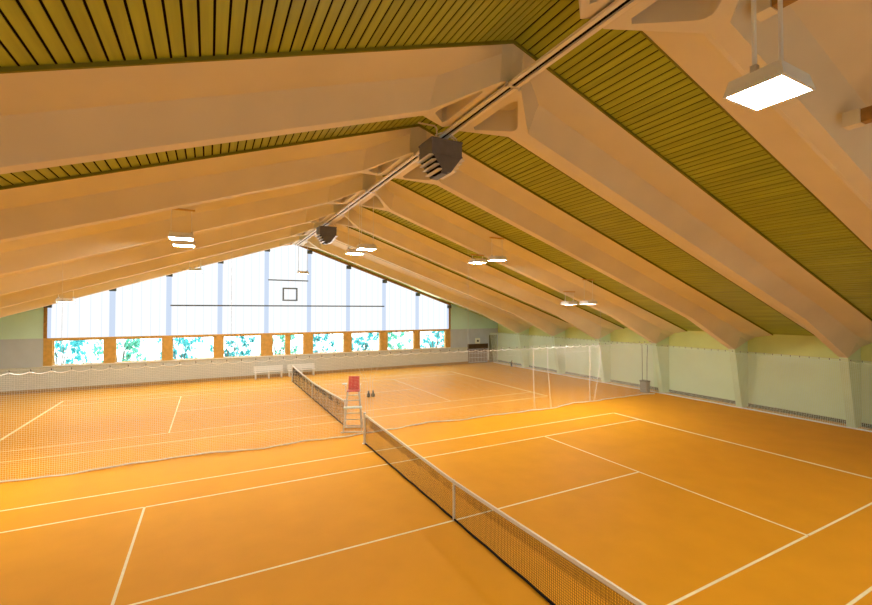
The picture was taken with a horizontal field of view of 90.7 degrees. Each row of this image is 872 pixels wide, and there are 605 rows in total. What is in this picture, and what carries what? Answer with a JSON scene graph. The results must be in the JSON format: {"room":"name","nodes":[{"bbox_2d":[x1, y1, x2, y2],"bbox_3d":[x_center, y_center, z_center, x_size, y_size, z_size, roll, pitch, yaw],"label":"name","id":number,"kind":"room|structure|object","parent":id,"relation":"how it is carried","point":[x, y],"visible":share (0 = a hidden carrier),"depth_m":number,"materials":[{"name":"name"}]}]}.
{"room":"sports hall","nodes":[
{"label":"sports hall","id":0,"kind":"room"},
{"bbox_2d":[0,304,497,391],"bbox_3d":[-10.957,2.673,31.929,37.800,5.472,0.250,1,-1,-28],"label":"wall","id":1,"kind":"structure","parent":0,"point":[21,356],"depth_m":28.23,"materials":[{"name":"paint"}]},
{"bbox_2d":[43,308,47,337],"bbox_3d":[-23.070,1.106,25.470,0.160,2.019,0.140,1,-1,-28],"label":"trim","id":2,"kind":"structure","parent":1,"relation":"attached to","point":[45,309],"depth_m":25.41,"materials":[{"name":"brown wood"}]},
{"bbox_2d":[43,340,52,365],"bbox_3d":[-22.974,2.992,25.533,0.418,1.510,0.180,1,-1,-28],"label":"trim","id":3,"kind":"structure","parent":1,"relation":"attached to","point":[47,344],"depth_m":25.46,"materials":[{"name":"orange wood"}]},
{"bbox_2d":[47,308,50,337],"bbox_3d":[-23.000,1.008,25.530,0.300,2.196,0.058,1,-1,-28],"label":"trim","id":4,"kind":"structure","parent":1,"relation":"attached to","point":[49,309],"depth_m":25.53,"materials":[{"name":"metal"}]},
{"bbox_2d":[53,339,103,365],"bbox_3d":[-21.720,3.004,26.242,2.460,1.510,0.090,1,-1,-28],"label":"window","id":5,"kind":"structure","parent":1,"relation":"in","point":[82,339],"depth_m":26.20,"materials":[{"name":"clear glass"}]},
{"bbox_2d":[51,290,109,337],"bbox_3d":[-21.731,0.463,26.270,3.265,3.332,0.050,1,-1,-28],"label":"window","id":6,"kind":"structure","parent":1,"relation":"in","point":[88,316],"depth_m":26.34,"materials":[{"name":"white glass"}]},
{"bbox_2d":[104,339,114,362],"bbox_3d":[-20.367,3.016,26.903,0.548,1.510,0.180,1,-1,-28],"label":"trim","id":7,"kind":"structure","parent":1,"relation":"attached to","point":[109,344],"depth_m":26.82,"materials":[{"name":"orange wood"}]},
{"bbox_2d":[109,291,115,336],"bbox_3d":[-20.260,0.511,26.980,0.300,3.242,0.058,1,-1,-28],"label":"trim","id":8,"kind":"structure","parent":1,"relation":"attached to","point":[112,301],"depth_m":26.95,"materials":[{"name":"white"}]},
{"bbox_2d":[115,337,162,362],"bbox_3d":[-19.029,3.029,27.657,2.520,1.510,0.090,1,-1,-28],"label":"window","id":9,"kind":"structure","parent":1,"relation":"in","point":[162,337],"depth_m":27.44,"materials":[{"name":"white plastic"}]},
{"bbox_2d":[115,276,165,336],"bbox_3d":[-18.954,-0.020,27.739,3.010,4.350,0.050,1,-1,-28],"label":"window","id":10,"kind":"structure","parent":1,"relation":"in","point":[140,309],"depth_m":27.74,"materials":[{"name":"white glass"}]},
{"bbox_2d":[162,337,171,360],"bbox_3d":[-17.659,3.041,28.326,0.528,1.510,0.180,1,-1,-28],"label":"trim","id":11,"kind":"structure","parent":1,"relation":"attached to","point":[167,341],"depth_m":28.25,"materials":[{"name":"orange wood"}]},
{"bbox_2d":[166,277,171,334],"bbox_3d":[-17.596,0.027,28.389,0.300,4.260,0.058,1,-1,-28],"label":"trim","id":12,"kind":"structure","parent":1,"relation":"attached to","point":[168,279],"depth_m":28.36,"materials":[{"name":"metal"}]},
{"bbox_2d":[172,336,213,359],"bbox_3d":[-16.352,3.054,29.064,2.470,1.510,0.090,1,-1,-28],"label":"window","id":13,"kind":"structure","parent":1,"relation":"in","point":[202,336],"depth_m":28.93,"materials":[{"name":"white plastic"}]},
{"bbox_2d":[171,262,217,334],"bbox_3d":[-16.290,-0.504,29.148,3.010,5.367,0.050,1,-1,-28],"label":"window","id":14,"kind":"structure","parent":1,"relation":"in","point":[188,288],"depth_m":29.15,"materials":[{"name":"white glass"}]},
{"bbox_2d":[214,336,222,357],"bbox_3d":[-14.994,3.066,29.727,0.548,1.510,0.180,1,-1,-28],"label":"trim","id":15,"kind":"structure","parent":1,"relation":"attached to","point":[218,340],"depth_m":29.64,"materials":[{"name":"orange wood"}]},
{"bbox_2d":[217,263,222,333],"bbox_3d":[-14.931,-0.457,29.798,0.300,5.277,0.058,1,-1,-28],"label":"trim","id":16,"kind":"structure","parent":1,"relation":"attached to","point":[220,266],"depth_m":29.77,"materials":[{"name":"metal"}]},
{"bbox_2d":[223,335,260,357],"bbox_3d":[-13.678,3.079,30.469,2.470,1.510,0.090,1,-1,-28],"label":"window","id":17,"kind":"structure","parent":1,"relation":"in","point":[241,335],"depth_m":30.45,"materials":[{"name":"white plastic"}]},
{"bbox_2d":[222,251,264,333],"bbox_3d":[-13.625,-0.988,30.557,3.010,6.385,0.050,1,-1,-28],"label":"window","id":18,"kind":"structure","parent":1,"relation":"in","point":[246,272],"depth_m":30.57,"materials":[{"name":"white glass"}]},
{"bbox_2d":[43,329,450,339],"bbox_3d":[-10.956,2.288,31.858,27.570,0.120,0.210,1,-1,-28],"label":"trim","id":19,"kind":"structure","parent":1,"relation":"attached to","point":[120,337],"depth_m":29.86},
{"bbox_2d":[43,347,450,366],"bbox_3d":[-10.948,3.883,31.816,27.570,0.050,0.240,1,-1,-28],"label":"trim","id":20,"kind":"structure","parent":1,"relation":"attached to","point":[444,347],"depth_m":29.79,"materials":[{"name":"white"}]},
{"bbox_2d":[0,359,497,394],"bbox_3d":[-10.907,5.306,31.745,37.760,0.199,0.039,1,-1,-28],"label":"baseboard","id":21,"kind":"structure","parent":1,"relation":"attached to","point":[451,363],"depth_m":29.12,"materials":[{"name":"brown wood"}]},
{"bbox_2d":[3,328,497,339],"bbox_3d":[-10.899,2.272,31.814,37.790,0.070,0.019,1,-1,-28],"label":"trim","id":22,"kind":"structure","parent":1,"relation":"attached to","point":[485,328],"depth_m":25.11,"materials":[{"name":"brown wood"}]},
{"bbox_2d":[261,335,271,355],"bbox_3d":[-12.246,3.091,31.171,0.718,1.510,0.180,1,-1,-28],"label":"trim","id":23,"kind":"structure","parent":1,"relation":"attached to","point":[266,340],"depth_m":31.08,"materials":[{"name":"orange wood"}]},
{"bbox_2d":[264,252,268,332],"bbox_3d":[-12.267,-0.941,31.207,0.300,6.295,0.058,1,-1,-28],"label":"trim","id":24,"kind":"structure","parent":1,"relation":"attached to","point":[266,270],"depth_m":31.18,"materials":[{"name":"metal"}]},
{"bbox_2d":[170,305,383,306],"bbox_3d":[-10.861,0.253,31.853,14.960,0.090,0.050,1,-1,-28],"label":"trim","id":25,"kind":"structure","parent":1,"relation":"attached to","point":[170,305],"depth_m":31.89,"materials":[{"name":"grey metal"}]},
{"bbox_2d":[272,334,285,354],"bbox_3d":[-11.523,3.099,31.602,0.960,1.510,0.090,1,-1,-28],"label":"window","id":26,"kind":"structure","parent":1,"relation":"in","point":[281,334],"depth_m":31.65,"materials":[{"name":"clear glass"}]},
{"bbox_2d":[286,334,289,354],"bbox_3d":[-10.949,3.103,31.852,0.288,1.510,0.180,1,-1,-28],"label":"trim","id":27,"kind":"structure","parent":1,"relation":"attached to","point":[287,335],"depth_m":31.77,"materials":[{"name":"orange wood"}]},
{"bbox_2d":[268,279,307,281],"bbox_3d":[-10.901,-1.632,31.865,2.830,0.080,0.050,1,-1,-28],"label":"trim","id":28,"kind":"structure","parent":1,"relation":"attached to","point":[268,279],"depth_m":31.78,"materials":[{"name":"grey metal"}]},
{"bbox_2d":[269,244,306,332],"bbox_3d":[-10.933,-1.222,31.909,3.010,6.900,0.170,1,-1,-28],"label":"window","id":29,"kind":"structure","parent":1,"relation":"in","point":[283,260],"depth_m":31.94,"materials":[{"name":"white glass"}]},
{"bbox_2d":[290,334,303,354],"bbox_3d":[-10.403,3.109,32.190,0.990,1.510,0.090,1,-1,-28],"label":"window","id":30,"kind":"structure","parent":1,"relation":"in","point":[290,334],"depth_m":32.21,"materials":[{"name":"clear glass"}]},
{"bbox_2d":[304,334,312,353],"bbox_3d":[-9.657,3.115,32.532,0.648,1.510,0.180,1,-1,-28],"label":"trim","id":31,"kind":"structure","parent":1,"relation":"attached to","point":[308,338],"depth_m":32.46,"materials":[{"name":"orange wood"}]},
{"bbox_2d":[307,254,310,331],"bbox_3d":[-9.603,-0.923,32.608,0.300,6.308,0.058,1,-1,-28],"label":"trim","id":32,"kind":"structure","parent":1,"relation":"attached to","point":[308,255],"depth_m":32.58,"materials":[{"name":"metal"}]},
{"bbox_2d":[311,252,345,331],"bbox_3d":[-8.296,-0.945,33.358,3.010,6.398,0.050,1,-1,-28],"label":"window","id":33,"kind":"structure","parent":1,"relation":"in","point":[328,276],"depth_m":33.32,"materials":[{"name":"white glass"}]},
{"bbox_2d":[313,333,343,353],"bbox_3d":[-8.319,3.128,33.286,2.420,1.510,0.090,1,-1,-28],"label":"window","id":34,"kind":"structure","parent":1,"relation":"in","point":[321,333],"depth_m":33.47,"materials":[{"name":"clear glass"}]},
{"bbox_2d":[344,333,351,351],"bbox_3d":[-6.966,3.140,33.946,0.588,1.510,0.180,1,-1,-28],"label":"trim","id":35,"kind":"structure","parent":1,"relation":"attached to","point":[347,336],"depth_m":33.87,"materials":[{"name":"orange wood"}]},
{"bbox_2d":[346,265,349,330],"bbox_3d":[-6.938,-0.390,33.999,0.300,5.291,0.058,1,-1,-28],"label":"trim","id":36,"kind":"structure","parent":1,"relation":"attached to","point":[347,270],"depth_m":33.97,"materials":[{"name":"white"}]},
{"bbox_2d":[350,267,381,330],"bbox_3d":[-5.632,-0.412,34.749,3.010,5.381,0.050,1,-1,-28],"label":"window","id":37,"kind":"structure","parent":1,"relation":"in","point":[365,288],"depth_m":34.71,"materials":[{"name":"white glass"}]},
{"bbox_2d":[352,332,379,351],"bbox_3d":[-5.668,3.153,34.679,2.390,1.510,0.090,1,-1,-28],"label":"window","id":38,"kind":"structure","parent":1,"relation":"in","point":[361,332],"depth_m":34.95,"materials":[{"name":"clear glass"}]},
{"bbox_2d":[297,245,450,304],"bbox_3d":[-10.911,-2.227,31.853,27.570,4.851,0.120,1,-1,-28],"label":"trim","id":39,"kind":"structure","parent":1,"relation":"attached to","point":[305,247],"depth_m":34.82,"materials":[{"name":"brown wood"}]},
{"bbox_2d":[382,279,385,329],"bbox_3d":[-4.274,0.143,35.390,0.300,4.273,0.058,1,-1,-28],"label":"trim","id":40,"kind":"structure","parent":1,"relation":"attached to","point":[383,284],"depth_m":35.36,"materials":[{"name":"white"}]},
{"bbox_2d":[380,332,387,350],"bbox_3d":[-4.301,3.165,35.346,0.648,1.510,0.180,1,-1,-28],"label":"trim","id":41,"kind":"structure","parent":1,"relation":"attached to","point":[383,335],"depth_m":35.26,"materials":[{"name":"orange wood"}]},
{"bbox_2d":[386,281,414,329],"bbox_3d":[-2.968,0.122,36.141,3.010,4.363,0.050,1,-1,-28],"label":"window","id":42,"kind":"structure","parent":1,"relation":"in","point":[400,301],"depth_m":36.09,"materials":[{"name":"white glass"}]},
{"bbox_2d":[388,331,413,349],"bbox_3d":[-2.973,3.178,36.095,2.400,1.510,0.090,1,-1,-28],"label":"window","id":43,"kind":"structure","parent":1,"relation":"in","point":[401,331],"depth_m":36.45,"materials":[{"name":"clear glass"}]},
{"bbox_2d":[415,292,418,329],"bbox_3d":[-1.610,0.677,36.782,0.300,3.256,0.058,1,-1,-28],"label":"trim","id":44,"kind":"structure","parent":1,"relation":"attached to","point":[416,297],"depth_m":36.74,"materials":[{"name":"metal"}]},
{"bbox_2d":[414,331,419,348],"bbox_3d":[-1.641,3.189,36.744,0.558,1.510,0.180,1,-1,-28],"label":"trim","id":45,"kind":"structure","parent":1,"relation":"attached to","point":[416,333],"depth_m":36.65,"materials":[{"name":"orange wood"}]},
{"bbox_2d":[420,330,444,348],"bbox_3d":[-0.317,3.203,37.491,2.480,1.510,0.090,1,-1,-28],"label":"window","id":46,"kind":"structure","parent":1,"relation":"in","point":[441,330],"depth_m":37.92,"materials":[{"name":"clear glass"}]},
{"bbox_2d":[419,294,446,329],"bbox_3d":[-0.204,0.656,37.584,3.235,3.346,0.050,1,-1,-28],"label":"window","id":47,"kind":"structure","parent":1,"relation":"in","point":[432,313],"depth_m":37.50,"materials":[{"name":"white glass"}]},
{"bbox_2d":[445,330,450,347],"bbox_3d":[1.023,3.214,38.144,0.498,1.510,0.180,1,-1,-28],"label":"trim","id":48,"kind":"structure","parent":1,"relation":"attached to","point":[447,332],"depth_m":38.05,"materials":[{"name":"orange wood"}]},
{"bbox_2d":[447,308,448,328],"bbox_3d":[1.103,1.220,38.198,0.300,2.220,0.058,1,-1,-28],"label":"trim","id":49,"kind":"structure","parent":1,"relation":"attached to","point":[447,308],"depth_m":38.14,"materials":[{"name":"white"}]},
{"bbox_2d":[449,308,450,328],"bbox_3d":[1.192,1.319,38.221,0.160,2.042,0.140,1,-1,-28],"label":"trim","id":50,"kind":"structure","parent":1,"relation":"attached to","point":[449,308],"depth_m":38.16,"materials":[{"name":"brown wood"}]},
{"bbox_2d":[475,338,479,343],"bbox_3d":[3.815,3.513,39.469,0.500,0.500,0.120,1,-1,-28],"label":"wall box","id":51,"kind":"object","parent":1,"relation":"attached to","point":[477,340],"visible":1,"depth_m":39.42,"materials":[{"name":"white plastic"}]},
{"bbox_2d":[468,343,487,362],"bbox_3d":[3.845,4.653,39.477,2.160,1.740,0.098,1,-1,-28],"label":"door","id":52,"kind":"structure","parent":1,"relation":"in","point":[471,347],"depth_m":39.41,"materials":[{"name":"brown wood"}]},
{"bbox_2d":[489,335,496,361],"bbox_3d":[5.356,4.287,40.284,0.880,2.500,0.088,1,-1,-28],"label":"door","id":53,"kind":"structure","parent":1,"relation":"in","point":[491,346],"depth_m":40.22,"materials":[{"name":"silver metal"}]},
{"bbox_2d":[0,362,871,604],"bbox_3d":[-3.013,5.201,16.768,38.000,0.123,34.100,1,-1,-28],"label":"floor","id":54,"kind":"structure","parent":0,"point":[671,500],"depth_m":11.26,"materials":[{"name":"paint"}]},
{"bbox_2d":[0,234,532,367],"bbox_3d":[-8.889,0.306,28.036,37.796,10.069,2.576,1,-1,-28],"label":"roof frame","id":55,"kind":"object","parent":54,"relation":"on","point":[508,320],"visible":0.62,"depth_m":29.01,"materials":[{"name":"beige wood"}]},
{"bbox_2d":[297,241,308,274],"bbox_3d":[-8.444,-2.833,27.331,0.660,2.060,0.560,1,-1,-28],"label":"lamp","id":56,"kind":"object","parent":55,"relation":"hanging from","point":[298,271],"visible":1,"depth_m":27.19,"materials":[{"name":"white"}]},
{"bbox_2d":[297,271,308,274],"bbox_3d":[-8.444,-1.888,27.314,0.660,0.170,0.560,1,-1,-28],"label":"hood","id":57,"kind":"object","parent":56,"relation":"attached to","point":[298,272],"depth_m":27.09,"materials":[{"name":"white metal"}]},
{"bbox_2d":[255,365,282,378],"bbox_3d":[-11.941,4.959,30.753,1.960,0.860,0.495,1,-1,-28],"label":"bench","id":58,"kind":"object","parent":54,"relation":"on","point":[273,366],"visible":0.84,"depth_m":30.78,"materials":[{"name":"white wood"}]},
{"bbox_2d":[0,221,573,373],"bbox_3d":[-6.935,0.240,24.319,37.796,10.069,2.576,1,-1,-28],"label":"roof frame","id":59,"kind":"object","parent":54,"relation":"on","point":[556,327],"visible":0.6,"depth_m":24.92,"materials":[{"name":"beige wood"}]},
{"bbox_2d":[55,290,75,301],"bbox_3d":[-17.372,-0.486,20.223,0.720,0.937,0.560,1,-1,-28],"label":"lamp","id":60,"kind":"object","parent":59,"relation":"hanging from","point":[58,299],"visible":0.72,"depth_m":20.04,"materials":[{"name":"white metal"}]},
{"bbox_2d":[55,298,75,301],"bbox_3d":[-17.372,-0.103,20.216,0.660,0.170,0.560,1,-1,-28],"label":"hood","id":61,"kind":"object","parent":60,"relation":"attached to","point":[57,299],"depth_m":20.02,"materials":[{"name":"white metal"}]},
{"bbox_2d":[287,363,314,376],"bbox_3d":[-9.932,4.978,31.808,1.960,0.860,0.495,1,-1,-28],"label":"bench","id":62,"kind":"object","parent":54,"relation":"on","point":[306,364],"visible":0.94,"depth_m":31.88,"materials":[{"name":"white wood"}]},
{"bbox_2d":[0,203,623,381],"bbox_3d":[-4.981,0.175,20.602,37.796,10.069,2.576,1,-1,-28],"label":"roof frame","id":63,"kind":"object","parent":54,"relation":"on","point":[387,229],"visible":0.82,"depth_m":20.76,"materials":[{"name":"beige wood"}]},
{"bbox_2d":[292,365,346,426],"bbox_3d":[-6.779,4.697,23.621,0.170,1.130,13.086,1,-1,-28],"label":"net","id":64,"kind":"object","parent":54,"relation":"on","point":[336,402],"visible":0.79,"depth_m":21.88,"materials":[{"name":"black fabric"}]},
{"bbox_2d":[0,173,686,392],"bbox_3d":[-3.026,0.109,16.884,37.796,10.069,2.576,1,-1,-28],"label":"roof frame","id":65,"kind":"object","parent":54,"relation":"on","point":[19,255],"visible":0.88,"depth_m":15.94,"materials":[{"name":"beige wood"}]},
{"bbox_2d":[168,208,194,240],"bbox_3d":[-7.721,-2.383,13.071,0.720,0.917,0.560,1,-1,-28],"label":"lamp","id":66,"kind":"object","parent":65,"relation":"hanging from","point":[184,236],"visible":0.9,"depth_m":12.95,"materials":[{"name":"white"}]},
{"bbox_2d":[168,231,193,240],"bbox_3d":[-7.721,-2.009,13.064,0.660,0.170,0.560,1,-1,-28],"label":"hood","id":67,"kind":"object","parent":66,"relation":"attached to","point":[184,236],"depth_m":12.88,"materials":[{"name":"white"}]},
{"bbox_2d":[172,233,194,247],"bbox_3d":[-8.465,-2.190,14.484,0.720,0.582,0.560,1,-1,-28],"label":"lamp","id":68,"kind":"object","parent":65,"relation":"hanging from","point":[177,243],"visible":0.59,"depth_m":14.31,"materials":[{"name":"white"}]},
{"bbox_2d":[172,240,194,247],"bbox_3d":[-8.465,-1.984,14.480,0.660,0.170,0.560,1,-1,-28],"label":"hood","id":69,"kind":"object","parent":68,"relation":"attached to","point":[177,243],"depth_m":14.30,"materials":[{"name":"white"}]},
{"bbox_2d":[0,274,654,482],"bbox_3d":[-3.418,1.244,16.689,36.061,7.814,0.473,1,-1,-28],"label":"net","id":70,"kind":"object","parent":65,"relation":"hanging from","point":[510,396],"visible":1,"depth_m":15.57,"materials":[{"name":"white cord netting"}]},
{"bbox_2d":[345,203,364,254],"bbox_3d":[-3.303,-3.005,17.551,0.660,2.060,0.560,1,-1,-28],"label":"lamp","id":71,"kind":"object","parent":65,"relation":"hanging from","point":[348,251],"visible":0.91,"depth_m":17.42,"materials":[{"name":"white"}]},
{"bbox_2d":[345,249,364,254],"bbox_3d":[-3.303,-2.060,17.535,0.660,0.170,0.560,1,-1,-28],"label":"hood","id":72,"kind":"object","parent":71,"relation":"attached to","point":[349,251],"depth_m":17.39,"materials":[{"name":"white"}]},
{"bbox_2d":[356,194,376,250],"bbox_3d":[-2.623,-3.028,16.259,0.660,2.060,0.560,1,-1,-28],"label":"lamp","id":73,"kind":"object","parent":65,"relation":"hanging from","point":[368,247],"visible":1,"depth_m":16.13,"materials":[{"name":"white"}]},
{"bbox_2d":[356,244,376,250],"bbox_3d":[-2.623,-2.083,16.242,0.660,0.170,0.560,1,-1,-28],"label":"hood","id":74,"kind":"object","parent":73,"relation":"attached to","point":[368,247],"depth_m":16.06,"materials":[{"name":"white"}]},
{"bbox_2d":[468,254,486,263],"bbox_3d":[1.885,-1.980,19.549,0.720,0.381,0.560,1,-1,-28],"label":"lamp","id":75,"kind":"object","parent":65,"relation":"hanging from","point":[475,260],"visible":1,"depth_m":19.39,"materials":[{"name":"white"}]},
{"bbox_2d":[468,258,486,263],"bbox_3d":[1.885,-1.875,19.547,0.660,0.170,0.560,1,-1,-28],"label":"hood","id":76,"kind":"object","parent":75,"relation":"attached to","point":[474,261],"depth_m":19.36,"materials":[{"name":"white"}]},
{"bbox_2d":[487,237,506,261],"bbox_3d":[2.630,-2.299,18.567,0.720,0.984,0.560,1,-1,-28],"label":"lamp","id":77,"kind":"object","parent":65,"relation":"hanging from","point":[491,258],"visible":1,"depth_m":18.43,"materials":[{"name":"white"}]},
{"bbox_2d":[487,256,506,261],"bbox_3d":[2.630,-1.892,18.560,0.660,0.170,0.560,1,-1,-28],"label":"hood","id":78,"kind":"object","parent":77,"relation":"attached to","point":[492,258],"depth_m":18.39,"materials":[{"name":"white"}]},
{"bbox_2d":[560,291,577,304],"bbox_3d":[6.708,-0.221,21.692,0.720,0.679,0.560,1,-1,-28],"label":"lamp","id":79,"kind":"object","parent":65,"relation":"hanging from","point":[564,302],"visible":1,"depth_m":21.52,"materials":[{"name":"white metal"}]},
{"bbox_2d":[342,376,362,432],"bbox_3d":[-3.354,4.102,17.468,0.920,2.095,0.915,0,-1,-7],"label":"chair","id":80,"kind":"object","parent":54,"relation":"on","point":[354,378],"visible":0.75,"depth_m":17.45,"materials":[{"name":"silver metal"}]},
{"bbox_2d":[0,124,772,406],"bbox_3d":[-1.063,0.043,13.150,37.796,10.069,2.576,1,-1,-28],"label":"roof frame","id":81,"kind":"object","parent":54,"relation":"on","point":[36,208],"visible":0.9,"depth_m":11.81,"materials":[{"name":"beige concrete"}]},
{"bbox_2d":[0,40,871,427],"bbox_3d":[0.919,-0.023,9.380,37.796,10.069,2.576,1,-1,-28],"label":"roof frame","id":82,"kind":"object","parent":54,"relation":"on","point":[52,115],"visible":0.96,"depth_m":8.02,"materials":[{"name":"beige concrete"}]},
{"bbox_2d":[362,412,646,604],"bbox_3d":[0.414,4.456,9.939,0.170,1.130,13.086,1,-1,-28],"label":"net","id":83,"kind":"object","parent":54,"relation":"on","point":[557,557],"visible":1,"depth_m":8.35,"materials":[{"name":"black fabric"}]},
{"bbox_2d":[639,347,649,392],"bbox_3d":[12.307,3.894,25.410,0.340,2.800,0.480,1,-1,-28],"label":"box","id":84,"kind":"object","parent":54,"relation":"on","point":[647,383],"visible":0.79,"depth_m":25.28,"materials":[{"name":"grey"}]},
{"bbox_2d":[490,332,871,431],"bbox_3d":[12.044,3.885,26.567,0.486,2.844,29.612,1,-1,-28],"label":"net","id":85,"kind":"object","parent":54,"relation":"on","point":[496,345],"visible":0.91,"depth_m":21.68,"materials":[{"name":"white net fabric"}]},
{"bbox_2d":[579,0,871,251],"bbox_3d":[2.943,-0.091,5.530,37.796,10.069,2.576,1,-1,-28],"label":"roof frame","id":86,"kind":"object","parent":54,"relation":"on","point":[709,42],"visible":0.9,"depth_m":7.04,"materials":[{"name":"beige concrete"}]},
{"bbox_2d":[295,0,640,245],"bbox_3d":[-2.270,-4.105,15.605,0.340,0.110,30.840,1,-1,-28],"label":"rail","id":87,"kind":"object","parent":86,"relation":"attached to","point":[615,9],"visible":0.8,"depth_m":8.17,"materials":[{"name":"beige"}]},
{"bbox_2d":[315,222,337,244],"bbox_3d":[-5.593,-3.581,21.823,1.170,1.322,0.775,1,-1,-28],"label":"heater","id":88,"kind":"object","parent":87,"relation":"hanging from","point":[326,235],"visible":0.87,"depth_m":21.56,"materials":[{"name":"silver metal"}]},
{"bbox_2d":[416,122,464,179],"bbox_3d":[0.077,-3.794,10.887,1.170,1.322,0.775,1,-1,-28],"label":"heater","id":89,"kind":"object","parent":87,"relation":"hanging from","point":[439,158],"visible":0.97,"depth_m":10.65,"materials":[{"name":"black metal"}]},
{"bbox_2d":[723,0,815,111],"bbox_3d":[3.518,-3.248,4.577,0.660,2.087,0.560,1,-1,-28],"label":"hanging lamp","id":90,"kind":"object","parent":86,"relation":"hanging from","point":[779,81],"visible":1,"depth_m":4.45,"materials":[{"name":"white"}]},
{"bbox_2d":[723,59,815,111],"bbox_3d":[3.518,-2.289,4.560,0.660,0.170,0.560,1,-1,-28],"label":"hood","id":91,"kind":"object","parent":90,"relation":"attached to","point":[779,81],"depth_m":4.46,"materials":[{"name":"white plastic"}]},
{"bbox_2d":[756,0,797,21],"bbox_3d":[5.309,-4.069,4.301,0.240,0.240,3.760,1,-1,-28],"label":"timber beam","id":92,"kind":"structure","parent":86,"relation":"attached to","point":[765,9],"depth_m":5.79,"materials":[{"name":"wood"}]},
{"bbox_2d":[842,105,871,129],"bbox_3d":[7.734,-3.057,5.558,0.240,0.240,3.760,1,-1,-28],"label":"timber beam","id":93,"kind":"structure","parent":86,"relation":"attached to","point":[856,118],"depth_m":7.02,"materials":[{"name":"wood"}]},
{"bbox_2d":[0,0,871,335],"bbox_3d":[-3.036,-1.792,16.936,38.400,6.687,34.400,1,-1,-28],"label":"ceiling","id":94,"kind":"structure","parent":0,"point":[622,72],"depth_m":8.63,"materials":[{"name":"green"}]},
{"bbox_2d":[188,262,201,271],"bbox_3d":[-13.423,-2.225,24.025,0.720,0.990,0.560,1,-1,-28],"label":"lamp","id":95,"kind":"object","parent":94,"relation":"hanging from","point":[189,269],"visible":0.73,"depth_m":23.86,"materials":[{"name":"white"}]},
{"bbox_2d":[188,268,201,271],"bbox_3d":[-13.423,-1.816,24.017,0.660,0.170,0.560,1,-1,-28],"label":"hood","id":96,"kind":"object","parent":95,"relation":"attached to","point":[190,269],"depth_m":23.83,"materials":[{"name":"white"}]},
{"bbox_2d":[579,279,597,303],"bbox_3d":[7.285,-0.509,20.599,0.720,1.196,0.560,1,-1,-28],"label":"lamp","id":97,"kind":"object","parent":94,"relation":"hanging from","point":[592,280],"visible":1,"depth_m":20.47,"materials":[{"name":"white metal"}]},
{"bbox_2d":[579,301,597,303],"bbox_3d":[7.285,0.004,20.590,0.660,0.170,0.560,1,-1,-28],"label":"hood","id":98,"kind":"object","parent":97,"relation":"attached to","point":[581,302],"depth_m":20.39,"materials":[{"name":"white metal"}]},
{"bbox_2d":[498,323,871,423],"bbox_3d":[13.828,3.423,25.653,0.250,3.752,34.100,1,-1,-28],"label":"wall","id":99,"kind":"structure","parent":0,"point":[802,346],"depth_m":22.46,"materials":[{"name":"green paint"}]},
{"bbox_2d":[498,360,871,427],"bbox_3d":[13.713,5.217,25.538,0.029,0.159,33.860,1,-1,-28],"label":"baseboard","id":100,"kind":"structure","parent":99,"relation":"attached to","point":[626,383],"depth_m":22.39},
{"label":"outside","id":101,"kind":"structure","parent":0,"visible":0},
{"bbox_2d":[54,331,443,363],"bbox_3d":[-26.307,6.104,60.753,120.000,0.130,65.140,1,-1,-28],"label":"ground","id":102,"kind":"structure","parent":101,"point":[149,347],"depth_m":58.80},
{"bbox_2d":[54,340,91,363],"bbox_3d":[-27.581,3.738,31.500,3.778,3.589,2.417,1,-1,-28],"label":"shrub","id":103,"kind":"object","parent":102,"relation":"on","point":[75,343],"visible":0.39,"depth_m":31.75,"materials":[{"name":"teal plant"}]},
{"bbox_2d":[92,339,146,361],"bbox_3d":[-23.641,3.683,32.356,3.643,3.834,2.418,1,-1,-28],"label":"shrub","id":104,"kind":"object","parent":102,"relation":"on","point":[128,346],"visible":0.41,"depth_m":32.17,"materials":[{"name":"green plant"}]},
{"bbox_2d":[155,337,203,359],"bbox_3d":[-20.564,3.847,34.581,3.571,3.672,2.351,1,-1,-45],"label":"shrub","id":105,"kind":"object","parent":102,"relation":"on","point":[185,342],"visible":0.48,"depth_m":34.81,"materials":[{"name":"teal plant"}]},
{"bbox_2d":[205,336,255,356],"bbox_3d":[-16.823,3.753,35.411,3.762,3.697,2.562,1,-1,-28],"label":"shrub","id":106,"kind":"object","parent":102,"relation":"on","point":[248,350],"visible":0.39,"depth_m":35.60,"materials":[{"name":"teal plant"}]},
{"bbox_2d":[258,335,299,354],"bbox_3d":[-13.620,3.681,37.750,3.525,4.017,2.435,1,-1,-28],"label":"shrub","id":107,"kind":"object","parent":102,"relation":"on","point":[282,337],"visible":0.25,"depth_m":37.98,"materials":[{"name":"green plant"}]},
{"bbox_2d":[300,334,337,352],"bbox_3d":[-10.838,3.748,40.139,3.579,4.002,2.046,1,-1,-34],"label":"shrub","id":108,"kind":"object","parent":102,"relation":"on","point":[315,339],"visible":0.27,"depth_m":40.20,"materials":[{"name":"teal plant"}]},
{"bbox_2d":[342,333,378,350],"bbox_3d":[-7.162,3.954,41.229,2.337,3.604,3.814,-1,-1,41],"label":"shrub","id":109,"kind":"object","parent":102,"relation":"on","point":[358,340],"visible":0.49,"depth_m":41.02,"materials":[{"name":"teal plant"}]},
{"bbox_2d":[388,332,411,348],"bbox_3d":[-4.071,3.928,43.224,3.436,3.794,2.258,0,-1,-5],"label":"shrub","id":110,"kind":"object","parent":102,"relation":"on","point":[400,345],"visible":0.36,"depth_m":43.23,"materials":[{"name":"green plant"}]},
{"bbox_2d":[420,331,443,347],"bbox_3d":[-0.065,3.964,44.280,3.293,3.610,2.662,1,-1,-28],"label":"shrub","id":111,"kind":"object","parent":102,"relation":"on","point":[437,335],"visible":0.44,"depth_m":44.13,"materials":[{"name":"teal plant"}]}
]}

